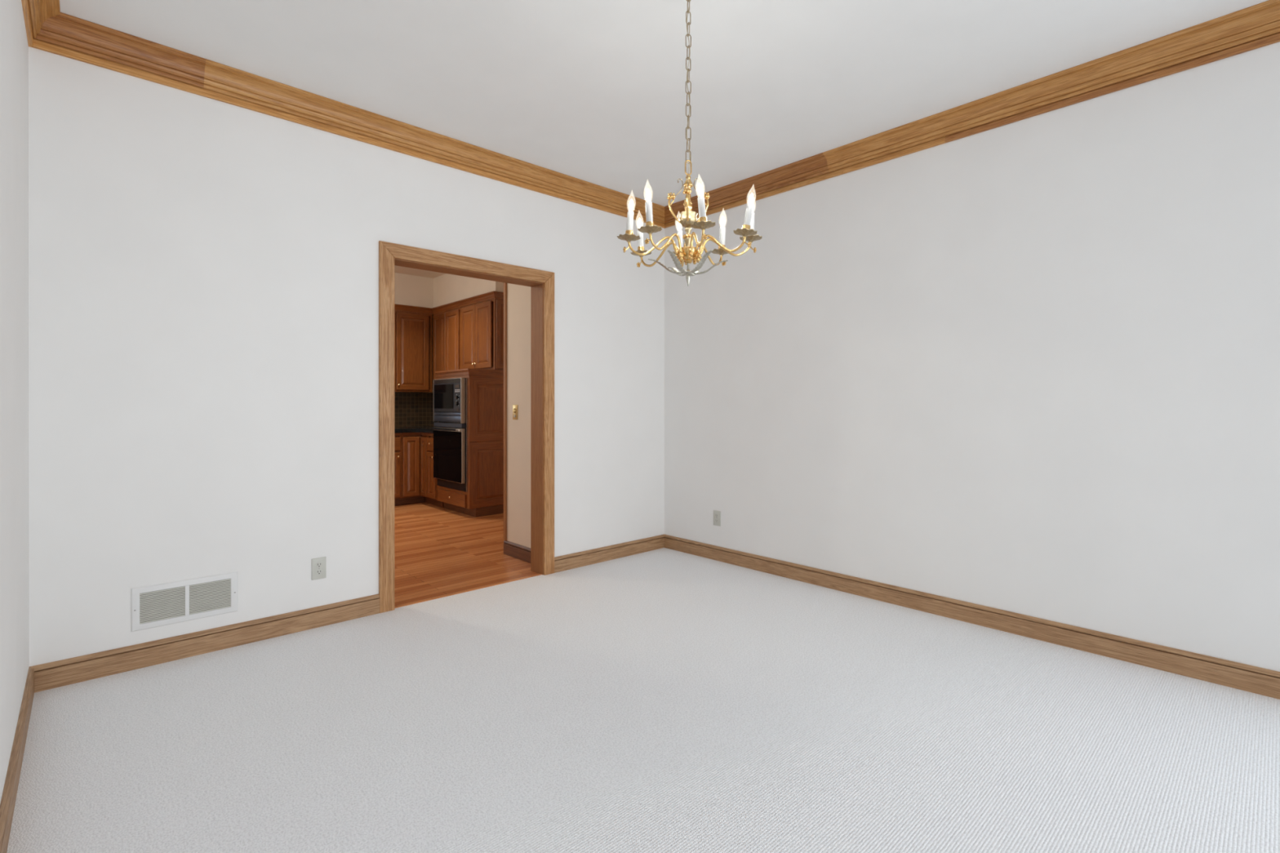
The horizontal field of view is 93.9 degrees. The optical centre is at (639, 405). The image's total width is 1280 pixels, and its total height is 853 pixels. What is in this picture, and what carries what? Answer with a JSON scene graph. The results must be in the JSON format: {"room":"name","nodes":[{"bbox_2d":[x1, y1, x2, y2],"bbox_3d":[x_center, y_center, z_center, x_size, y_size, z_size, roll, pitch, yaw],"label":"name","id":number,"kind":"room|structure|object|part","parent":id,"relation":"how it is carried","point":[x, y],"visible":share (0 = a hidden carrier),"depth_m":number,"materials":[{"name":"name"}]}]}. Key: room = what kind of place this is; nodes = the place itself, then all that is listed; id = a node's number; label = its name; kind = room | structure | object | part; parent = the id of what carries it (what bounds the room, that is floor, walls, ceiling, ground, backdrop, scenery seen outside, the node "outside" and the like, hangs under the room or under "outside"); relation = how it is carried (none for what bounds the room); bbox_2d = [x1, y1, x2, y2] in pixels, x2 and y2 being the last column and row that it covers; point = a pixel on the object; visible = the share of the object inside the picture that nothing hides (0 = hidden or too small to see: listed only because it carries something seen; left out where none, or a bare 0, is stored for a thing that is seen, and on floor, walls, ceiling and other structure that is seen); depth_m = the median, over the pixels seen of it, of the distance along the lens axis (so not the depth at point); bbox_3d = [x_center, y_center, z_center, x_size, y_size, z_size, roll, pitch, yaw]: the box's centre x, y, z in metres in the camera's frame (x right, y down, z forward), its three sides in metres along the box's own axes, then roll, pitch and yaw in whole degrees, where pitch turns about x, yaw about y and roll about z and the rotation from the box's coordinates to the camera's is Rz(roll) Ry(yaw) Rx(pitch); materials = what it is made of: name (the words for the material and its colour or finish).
{"room":"dining room","nodes":[
{"label":"dining room","id":0,"kind":"room"},
{"bbox_2d":[0,0,29,803],"bbox_3d":[-0.434,-0.215,0.130,0.120,2.829,6.320,0,0,-43],"label":"wall","id":1,"kind":"structure","parent":0,"point":[14,46],"depth_m":1.93,"materials":[{"name":"white paint"}]},
{"bbox_2d":[0,666,34,852],"bbox_3d":[-0.426,1.145,0.223,0.016,0.108,6.200,0,0,-43],"label":"baseboard","id":2,"kind":"structure","parent":1,"relation":"attached to","point":[7,803],"depth_m":1.85,"materials":[{"name":"brown wood"}]},
{"bbox_2d":[21,0,33,46],"bbox_3d":[-0.425,-1.559,0.218,0.014,0.139,6.200,0,0,-43],"label":"trim","id":3,"kind":"structure","parent":1,"relation":"attached to","point":[24,2],"depth_m":2.33,"materials":[{"name":"brown wood"}]},
{"bbox_2d":[27,0,60,38],"bbox_3d":[-0.390,-1.576,0.249,0.086,0.106,6.178,0,0,-43],"label":"trim","id":4,"kind":"structure","parent":1,"relation":"attached to","point":[40,11],"depth_m":2.40,"materials":[{"name":"brown wood"}]},
{"bbox_2d":[28,46,664,666],"bbox_3d":[-1.339,-0.221,3.707,4.320,2.829,0.150,0,0,-43],"label":"wall","id":5,"kind":"structure","parent":0,"point":[203,272],"depth_m":2.99,"materials":[{"name":"white paint"}]},
{"bbox_2d":[32,12,205,88],"bbox_3d":[-2.284,-1.581,2.648,0.579,0.106,0.086,0,0,-43],"label":"trim","id":6,"kind":"structure","parent":5,"relation":"attached to","point":[62,29],"depth_m":2.65,"materials":[{"name":"brown wood"}]},
{"bbox_2d":[131,571,237,631],"bbox_3d":[-2.154,0.926,2.842,0.406,0.196,0.010,0,0,-43],"label":"air vent","id":7,"kind":"object","parent":5,"relation":"in","point":[154,606],"visible":1,"depth_m":2.83,"materials":[{"name":"white metal"}]},
{"bbox_2d":[30,594,379,693],"bbox_3d":[-2.020,1.140,2.962,1.413,0.108,0.016,0,0,-43],"label":"baseboard","id":8,"kind":"structure","parent":5,"relation":"attached to","point":[59,673],"depth_m":2.85,"materials":[{"name":"brown wood"}]},
{"bbox_2d":[311,556,326,580],"bbox_3d":[-1.736,0.880,3.232,0.071,0.115,0.008,0,0,-43],"label":"wall outlet","id":9,"kind":"object","parent":5,"relation":"attached to","point":[318,565],"visible":1,"depth_m":3.23,"materials":[{"name":"beige plastic"}]},
{"bbox_2d":[315,569,322,574],"bbox_3d":[-1.734,0.899,3.229,0.034,0.027,0.002,0,0,-43],"label":"receptacle","id":10,"kind":"object","parent":9,"relation":"attached to","point":[317,571],"depth_m":3.23,"materials":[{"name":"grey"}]},
{"bbox_2d":[315,562,322,568],"bbox_3d":[-1.734,0.860,3.229,0.034,0.027,0.002,0,0,-43],"label":"receptacle","id":11,"kind":"object","parent":9,"relation":"attached to","point":[318,565],"depth_m":3.23,"materials":[{"name":"grey plastic"}]},
{"bbox_2d":[31,38,664,228],"bbox_3d":[-1.162,-1.565,3.756,3.753,0.139,0.014,0,0,-43],"label":"trim","id":12,"kind":"structure","parent":5,"relation":"attached to","point":[38,44],"depth_m":3.13,"materials":[{"name":"brown wood"}]},
{"bbox_2d":[378,240,394,613],"bbox_3d":[-1.470,0.122,3.470,0.085,2.144,0.018,0,0,-43],"label":"trim","id":13,"kind":"structure","parent":5,"relation":"attached to","point":[386,260],"depth_m":3.46,"materials":[{"name":"brown wood"}]},
{"bbox_2d":[394,266,395,608],"bbox_3d":[-1.499,0.167,3.558,0.020,2.053,0.150,0,0,-43],"label":"trim","id":14,"kind":"structure","parent":5,"relation":"attached to","point":[394,267],"depth_m":3.51,"materials":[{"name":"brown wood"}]},
{"bbox_2d":[204,58,664,223],"bbox_3d":[-0.918,-1.582,3.918,3.152,0.106,0.086,0,0,-43],"label":"trim","id":15,"kind":"structure","parent":5,"relation":"attached to","point":[219,77],"depth_m":3.48,"materials":[{"name":"brown wood"}]},
{"bbox_2d":[380,240,554,286],"bbox_3d":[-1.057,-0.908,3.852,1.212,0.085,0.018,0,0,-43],"label":"trim","id":16,"kind":"structure","parent":5,"relation":"attached to","point":[399,251],"depth_m":3.79,"materials":[{"name":"brown wood"}]},
{"bbox_2d":[395,573,542,608],"bbox_3d":[-1.076,1.192,3.875,1.030,0.006,0.018,0,0,-43],"label":"trim","id":17,"kind":"structure","parent":5,"relation":"attached to","point":[408,604],"depth_m":3.83,"materials":[{"name":"brown wood"}]},
{"bbox_2d":[530,284,543,574],"bbox_3d":[-0.731,0.166,4.273,0.020,2.053,0.150,0,0,-43],"label":"trim","id":18,"kind":"structure","parent":5,"relation":"attached to","point":[536,291],"depth_m":4.26,"materials":[{"name":"brown wood"}]},
{"bbox_2d":[542,273,554,575],"bbox_3d":[-0.645,0.121,4.238,0.085,2.144,0.018,0,0,-43],"label":"trim","id":19,"kind":"structure","parent":5,"relation":"attached to","point":[548,286],"depth_m":4.22,"materials":[{"name":"brown wood"}]},
{"bbox_2d":[554,534,664,573],"bbox_3d":[-0.202,1.138,4.653,1.128,0.108,0.016,0,0,-43],"label":"baseboard","id":20,"kind":"structure","parent":5,"relation":"attached to","point":[568,562],"depth_m":4.60,"materials":[{"name":"brown wood"}]},
{"bbox_2d":[411,314,433,426],"bbox_3d":[-4.233,-0.228,6.730,4.200,2.829,0.120,0,0,-43],"label":"wall","id":21,"kind":"structure","parent":0,"point":[432,314],"depth_m":8.00,"materials":[{"name":"paint"}]},
{"bbox_2d":[395,303,432,392],"bbox_3d":[-3.086,-0.712,7.471,0.890,1.076,0.354,0,0,-43],"label":"upper cabinet","id":22,"kind":"object","parent":21,"relation":"attached to","point":[413,324],"visible":0.56,"depth_m":7.49,"materials":[{"name":"brown wood"}]},
{"bbox_3d":[-3.155,-0.676,7.212,0.405,0.955,0.020,0,0,-43],"label":"door","id":23,"kind":"part","parent":22,"relation":"part of","materials":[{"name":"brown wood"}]},
{"bbox_3d":[-2.985,-1.213,7.362,0.890,0.073,0.030,0,0,-43],"label":"cornice","id":24,"kind":"part","parent":22,"relation":"part of","materials":[{"name":"brown wood"}]},
{"bbox_2d":[395,392,433,426],"bbox_3d":[-3.129,0.049,7.665,1.290,0.442,0.013,0,0,-43],"label":"tile backsplash","id":25,"kind":"structure","parent":21,"relation":"attached to","point":[411,409],"depth_m":7.82,"materials":[{"name":"tile"}]},
{"bbox_2d":[395,272,503,307],"bbox_3d":[-2.457,-1.446,7.007,1.220,0.392,1.890,0,0,-43],"label":"wall","id":26,"kind":"structure","parent":0,"point":[410,290],"depth_m":7.43,"materials":[{"name":"paint"}]},
{"bbox_2d":[506,283,530,547],"bbox_3d":[-0.844,-0.222,4.647,0.120,2.829,0.553,0,0,-43],"label":"wall","id":27,"kind":"structure","parent":0,"point":[518,296],"depth_m":4.67,"materials":[{"name":"paint"}]},
{"bbox_2d":[503,282,506,540],"bbox_3d":[-1.083,-0.278,4.806,0.015,2.719,0.030,0,0,-43],"label":"trim","id":28,"kind":"structure","parent":27,"relation":"attached to","point":[504,283],"depth_m":4.80,"materials":[{"name":"brown wood"}]},
{"bbox_2d":[512,404,517,419],"bbox_3d":[-0.988,0.050,4.700,0.020,0.116,0.072,0,0,-43],"label":"light switch","id":29,"kind":"object","parent":27,"relation":"attached to","point":[514,406],"visible":1,"depth_m":4.70,"materials":[{"name":"gold metal"}]},
{"bbox_2d":[503,540,530,563],"bbox_3d":[-0.900,1.138,4.609,0.016,0.108,0.569,0,0,-43],"label":"baseboard","id":30,"kind":"structure","parent":27,"relation":"attached to","point":[522,553],"depth_m":4.66,"materials":[{"name":"brown wood"}]},
{"bbox_2d":[6,502,1279,852],"bbox_3d":[-0.644,1.245,2.888,4.420,0.100,10.640,0,0,-43],"label":"floor","id":31,"kind":"structure","parent":0,"point":[660,700],"depth_m":2.18,"materials":[{"name":"white carpet"}]},
{"bbox_2d":[395,432,400,506],"bbox_3d":[-3.198,0.753,7.132,0.462,0.868,0.684,0,0,-43],"label":"base cabinet","id":32,"kind":"object","parent":31,"relation":"on","point":[397,435],"visible":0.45,"depth_m":7.03,"materials":[{"name":"brown wood"}]},
{"bbox_3d":[-2.988,0.450,6.906,0.438,0.155,0.020,0,0,-43],"label":"drawer","id":33,"kind":"part","parent":32,"relation":"part of","materials":[{"name":"brown wood"}]},
{"bbox_3d":[-2.988,0.812,6.907,0.438,0.530,0.020,0,0,-43],"label":"door","id":34,"kind":"part","parent":32,"relation":"part of","materials":[{"name":"brown wood"}]},
{"bbox_2d":[399,431,433,505],"bbox_3d":[-2.673,0.752,7.524,0.835,0.868,0.845,0,0,-43],"label":"base cabinet","id":35,"kind":"object","parent":31,"relation":"on","point":[414,451],"visible":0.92,"depth_m":7.14,"materials":[{"name":"brown wood"}]},
{"bbox_3d":[-2.734,0.724,7.143,0.197,0.705,0.020,0,0,-43],"label":"door","id":36,"kind":"part","parent":35,"relation":"part of","materials":[{"name":"brown wood"}]},
{"bbox_2d":[395,426,436,433],"bbox_3d":[-2.758,0.294,7.274,1.300,0.045,1.095,0,0,-43],"label":"countertop","id":37,"kind":"structure","parent":35,"relation":"on","point":[415,428],"depth_m":7.13,"materials":[{"name":"black stone"}]},
{"bbox_3d":[-2.587,0.725,7.149,0.020,0.705,0.168,0,0,-43],"label":"door","id":38,"kind":"part","parent":35,"relation":"part of","materials":[{"name":"brown wood"}]},
{"bbox_2d":[426,432,443,507],"bbox_3d":[-2.228,0.753,7.186,0.644,0.868,0.245,0,0,-43],"label":"base cabinet","id":39,"kind":"object","parent":31,"relation":"on","point":[432,482],"visible":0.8,"depth_m":6.99,"materials":[{"name":"brown wood"}]},
{"bbox_3d":[-2.439,0.450,6.990,0.020,0.155,0.221,0,0,-43],"label":"drawer","id":40,"kind":"part","parent":39,"relation":"part of","materials":[{"name":"brown wood"}]},
{"bbox_3d":[-2.439,0.812,6.990,0.020,0.530,0.221,0,0,-43],"label":"door","id":41,"kind":"part","parent":39,"relation":"part of","materials":[{"name":"brown wood"}]},
{"bbox_3d":[-2.425,0.706,7.004,0.020,0.773,0.245,0,0,-43],"label":"frame","id":42,"kind":"part","parent":39,"relation":"part of","materials":[{"name":"brown wood"}]},
{"bbox_2d":[435,368,503,517],"bbox_3d":[-1.860,0.397,6.788,0.642,1.582,0.808,0,0,-43],"label":"cabinet","id":43,"kind":"object","parent":31,"relation":"on","point":[484,496],"visible":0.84,"depth_m":6.46,"materials":[{"name":"brown wood"}]},
{"bbox_2d":[431,378,467,492],"bbox_3d":[-1.925,0.314,6.759,0.582,1.212,0.722,0,0,-43],"label":"wall oven","id":44,"kind":"object","parent":43,"relation":"in","point":[450,439],"visible":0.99,"depth_m":6.51,"materials":[{"name":"black glass"}]},
{"bbox_3d":[-2.166,0.258,6.609,0.026,0.024,0.602,0,0,-43],"label":"handle","id":45,"kind":"part","parent":44,"relation":"part of","materials":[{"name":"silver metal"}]},
{"bbox_3d":[-2.130,0.549,6.589,0.007,0.542,0.682,0,0,-43],"label":"glass","id":46,"kind":"part","parent":44,"relation":"part of","materials":[{"name":"black glass"}]},
{"bbox_3d":[-2.111,0.534,6.603,0.041,0.584,0.694,0,0,-43],"label":"door","id":47,"kind":"part","parent":44,"relation":"part of","materials":[{"name":"glass"}]},
{"bbox_3d":[-2.105,0.212,6.603,0.054,0.046,0.690,0,0,-43],"label":"control panel","id":48,"kind":"part","parent":44,"relation":"part of","materials":[{"name":"grey metal"}]},
{"bbox_3d":[-2.087,0.552,6.617,0.011,0.723,0.710,0,0,-43],"label":"oven frame","id":49,"kind":"part","parent":44,"relation":"part of","materials":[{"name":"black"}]},
{"bbox_3d":[-1.841,0.311,6.353,0.010,1.205,0.012,0,0,-43],"label":"trim","id":50,"kind":"part","parent":44,"relation":"part of","materials":[{"name":"metal"}]},
{"bbox_2d":[433,377,466,423],"bbox_3d":[-1.961,-0.046,6.740,0.499,0.508,0.696,0,0,-43],"label":"microwave","id":51,"kind":"object","parent":43,"relation":"in","point":[449,394],"visible":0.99,"depth_m":6.53,"materials":[{"name":"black metal"}]},
{"bbox_3d":[-2.108,0.125,6.604,0.058,0.102,0.670,0,0,-43],"label":"trim panel","id":52,"kind":"part","parent":51,"relation":"part of","materials":[{"name":"grey metal"}]},
{"bbox_3d":[-2.107,-0.090,6.604,0.057,0.316,0.670,0,0,-43],"label":"panel","id":53,"kind":"part","parent":51,"relation":"part of","materials":[{"name":"black glass"}]},
{"bbox_3d":[-2.087,1.018,6.612,0.020,0.140,0.675,0,0,-43],"label":"drawer","id":54,"kind":"part","parent":43,"relation":"part of","materials":[{"name":"brown wood"}]},
{"bbox_3d":[-2.076,0.933,6.629,0.020,0.037,0.680,0,0,-43],"label":"rail","id":55,"kind":"part","parent":43,"relation":"part of","materials":[{"name":"brown wood"}]},
{"bbox_3d":[-1.854,-0.348,6.793,0.626,0.092,0.808,0,0,-43],"label":"cornice","id":56,"kind":"part","parent":43,"relation":"part of","materials":[{"name":"brown wood"}]},
{"bbox_3d":[-1.592,0.740,6.533,0.598,0.710,0.012,0,0,-43],"label":"panel","id":57,"kind":"part","parent":43,"relation":"part of","materials":[{"name":"brown wood"}]},
{"bbox_3d":[-1.592,0.034,6.532,0.598,0.700,0.012,0,0,-43],"label":"panel","id":58,"kind":"part","parent":43,"relation":"part of","materials":[{"name":"brown wood"}]},
{"bbox_2d":[59,0,1267,278],"bbox_3d":[-0.642,-1.684,2.883,4.420,0.100,10.640,0,0,-43],"label":"ceiling","id":59,"kind":"structure","parent":0,"point":[593,91],"depth_m":2.83,"materials":[{"name":"paint"}]},
{"bbox_2d":[617,0,762,286],"bbox_3d":[0.193,-1.045,2.293,0.538,1.174,0.468,0,0,13],"label":"chandelier","id":60,"kind":"object","parent":59,"relation":"hanging from","point":[686,253],"visible":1,"depth_m":2.27,"materials":[{"name":"gold metal"}]},
{"bbox_2d":[625,230,633,234],"bbox_3d":[-0.041,-0.646,2.251,0.033,0.027,0.033,0,0,-43],"label":"socket","id":61,"kind":"object","parent":60,"relation":"attached to","point":[628,232],"depth_m":2.24,"materials":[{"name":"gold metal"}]},
{"bbox_2d":[637,246,644,250],"bbox_3d":[0.005,-0.646,2.479,0.033,0.026,0.033,0,0,-43],"label":"socket","id":62,"kind":"object","parent":60,"relation":"attached to","point":[641,248],"depth_m":2.47,"materials":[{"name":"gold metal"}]},
{"bbox_2d":[645,221,653,226],"bbox_3d":[0.036,-0.646,2.144,0.033,0.026,0.033,0,0,-43],"label":"socket","id":63,"kind":"object","parent":60,"relation":"attached to","point":[650,223],"depth_m":2.13,"materials":[{"name":"gold metal"}]},
{"bbox_3d":[0.057,-0.600,2.272,0.212,0.097,0.014,0,0,-12],"label":"arm","id":64,"kind":"part","parent":60,"relation":"part of","materials":[{"name":"gold metal"}]},
{"bbox_3d":[0.084,-0.600,2.401,0.015,0.098,0.231,0,0,-45],"label":"arm","id":65,"kind":"part","parent":60,"relation":"part of","materials":[{"name":"gold metal"}]},
{"bbox_3d":[0.101,-0.600,2.212,0.015,0.097,0.196,0,0,44],"label":"arm","id":66,"kind":"part","parent":60,"relation":"part of","materials":[{"name":"gold metal"}]},
{"bbox_2d":[666,192,675,199],"bbox_3d":[0.120,-0.804,2.292,0.034,0.023,0.031,0,0,-43],"label":"flower","id":67,"kind":"object","parent":60,"relation":"on","point":[669,197],"depth_m":2.28,"materials":[{"name":"gold metal"}]},
{"bbox_3d":[0.176,-0.600,2.409,0.015,0.098,0.178,0,0,-5],"label":"arm","id":68,"kind":"part","parent":60,"relation":"part of","materials":[{"name":"gold metal"}]},
{"bbox_2d":[682,186,691,194],"bbox_3d":[0.177,-0.804,2.233,0.034,0.023,0.031,0,0,-43],"label":"flower","id":69,"kind":"object","parent":60,"relation":"on","point":[688,191],"depth_m":2.23,"materials":[{"name":"gold metal"}]},
{"bbox_3d":[0.186,-1.254,2.298,0.015,0.721,0.013,0,0,0],"label":"cord","id":70,"kind":"part","parent":60,"relation":"part of","materials":[{"name":"gold metal"}]},
{"bbox_3d":[0.186,-0.577,2.299,0.067,0.059,0.067,0,0,25],"label":"lamp shade","id":71,"kind":"part","parent":60,"relation":"part of","materials":[{"name":"gold metal"}]},
{"bbox_3d":[0.206,-0.599,2.183,0.015,0.098,0.192,0,0,-10],"label":"arm","id":72,"kind":"part","parent":60,"relation":"part of","materials":[{"name":"gold metal"}]},
{"bbox_2d":[698,216,706,222],"bbox_3d":[0.221,-0.646,2.092,0.033,0.027,0.033,0,0,-43],"label":"socket","id":73,"kind":"object","parent":60,"relation":"attached to","point":[700,218],"depth_m":2.08,"materials":[{"name":"gold metal"}]},
{"bbox_2d":[702,191,710,199],"bbox_3d":[0.251,-0.804,2.290,0.034,0.023,0.031,0,0,-43],"label":"flower","id":74,"kind":"object","parent":60,"relation":"on","point":[706,196],"depth_m":2.28,"materials":[{"name":"gold metal"}]},
{"bbox_3d":[0.270,-0.600,2.386,0.015,0.097,0.196,0,0,44],"label":"arm","id":75,"kind":"part","parent":60,"relation":"part of","materials":[{"name":"gold metal"}]},
{"bbox_3d":[0.298,-0.599,2.237,0.207,0.097,0.014,0,0,29],"label":"arm","id":76,"kind":"part","parent":60,"relation":"part of","materials":[{"name":"gold metal"}]},
{"bbox_3d":[0.324,-0.600,2.311,0.223,0.098,0.015,0,0,-5],"label":"arm","id":77,"kind":"part","parent":60,"relation":"part of","materials":[{"name":"gold metal"}]},
{"bbox_2d":[742,224,750,229],"bbox_3d":[0.387,-0.647,2.189,0.033,0.029,0.033,0,0,-43],"label":"socket","id":78,"kind":"object","parent":60,"relation":"attached to","point":[748,226],"depth_m":2.18,"materials":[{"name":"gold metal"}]},
{"bbox_2d":[664,41,1279,671],"bbox_3d":[2.402,-0.217,2.768,0.120,2.829,6.320,0,0,-43],"label":"wall","id":79,"kind":"structure","parent":0,"point":[1030,366],"depth_m":3.11,"materials":[{"name":"white paint"}]},
{"bbox_2d":[713,510,720,526],"bbox_3d":[0.595,0.869,4.618,0.008,0.115,0.071,0,0,-43],"label":"wall outlet","id":80,"kind":"object","parent":79,"relation":"attached to","point":[717,514],"visible":1,"depth_m":4.62,"materials":[{"name":"beige plastic"}]},
{"bbox_2d":[664,152,844,228],"bbox_3d":[0.693,-1.582,4.438,0.086,0.106,1.520,0,0,-43],"label":"trim","id":81,"kind":"structure","parent":79,"relation":"attached to","point":[816,165],"depth_m":4.26,"materials":[{"name":"brown wood"}]},
{"bbox_2d":[843,136,945,173],"bbox_3d":[1.521,-1.563,3.615,0.014,0.139,0.619,0,0,-43],"label":"trim","id":82,"kind":"structure","parent":79,"relation":"attached to","point":[940,140],"depth_m":3.59,"materials":[{"name":"brown wood"}]},
{"bbox_2d":[664,534,1279,699],"bbox_3d":[2.311,1.143,2.768,0.016,0.108,6.200,0,0,-43],"label":"baseboard","id":83,"kind":"structure","parent":79,"relation":"attached to","point":[1250,678],"depth_m":3.10,"materials":[{"name":"brown wood"}]},
{"bbox_2d":[822,0,1279,172],"bbox_3d":[2.796,-1.577,2.176,0.086,0.106,4.658,0,0,-43],"label":"trim","id":84,"kind":"structure","parent":79,"relation":"attached to","point":[1261,20],"depth_m":2.90,"materials":[{"name":"brown wood"}]},
{"bbox_3d":[-1.272,-0.226,6.718,0.120,2.829,4.170,0,0,-43],"label":"wall","id":85,"kind":"structure","parent":0,"visible":0},
{"bbox_2d":[431,300,461,390],"bbox_3d":[-2.296,-0.711,7.489,0.330,1.076,0.775,0,0,-43],"label":"upper cabinet","id":86,"kind":"object","parent":85,"relation":"attached to","point":[446,318],"visible":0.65,"depth_m":7.34,"materials":[{"name":"brown wood"}]},
{"bbox_3d":[-2.524,-0.676,7.521,0.020,0.955,0.348,0,0,-43],"label":"door","id":87,"kind":"part","parent":86,"relation":"part of","materials":[{"name":"brown wood"}]},
{"bbox_3d":[-2.406,-1.213,7.386,0.030,0.073,0.775,0,0,-43],"label":"cornice","id":88,"kind":"part","parent":86,"relation":"part of","materials":[{"name":"brown wood"}]},
{"bbox_3d":[-2.388,-0.676,7.404,0.020,1.005,0.775,0,0,-43],"label":"frame","id":89,"kind":"part","parent":86,"relation":"part of","materials":[{"name":"brown wood"}]},
{"bbox_3d":[-2.280,-0.675,7.259,0.020,0.955,0.348,0,0,-43],"label":"door","id":90,"kind":"part","parent":86,"relation":"part of","materials":[{"name":"brown wood"}]},
{"bbox_2d":[458,290,503,369],"bbox_3d":[-1.755,-0.822,6.896,0.344,0.853,0.830,0,0,-43],"label":"upper cabinet","id":91,"kind":"object","parent":85,"relation":"attached to","point":[482,315],"visible":0.81,"depth_m":6.67,"materials":[{"name":"brown wood"}]},
{"bbox_3d":[-1.995,-0.790,6.952,0.020,0.735,0.352,0,0,-43],"label":"door","id":92,"kind":"part","parent":91,"relation":"part of","materials":[{"name":"brown wood"}]},
{"bbox_3d":[-1.749,-1.212,6.900,0.330,0.073,0.830,0,0,-43],"label":"cornice","id":93,"kind":"part","parent":91,"relation":"part of","materials":[{"name":"brown wood"}]},
{"bbox_3d":[-1.751,-0.789,6.689,0.020,0.735,0.352,0,0,-43],"label":"door","id":94,"kind":"part","parent":91,"relation":"part of","materials":[{"name":"brown wood"}]},
{"bbox_3d":[-1.472,-0.785,6.625,0.270,0.762,0.012,0,0,-43],"label":"panel","id":95,"kind":"part","parent":91,"relation":"part of","materials":[{"name":"brown wood"}]}
]}

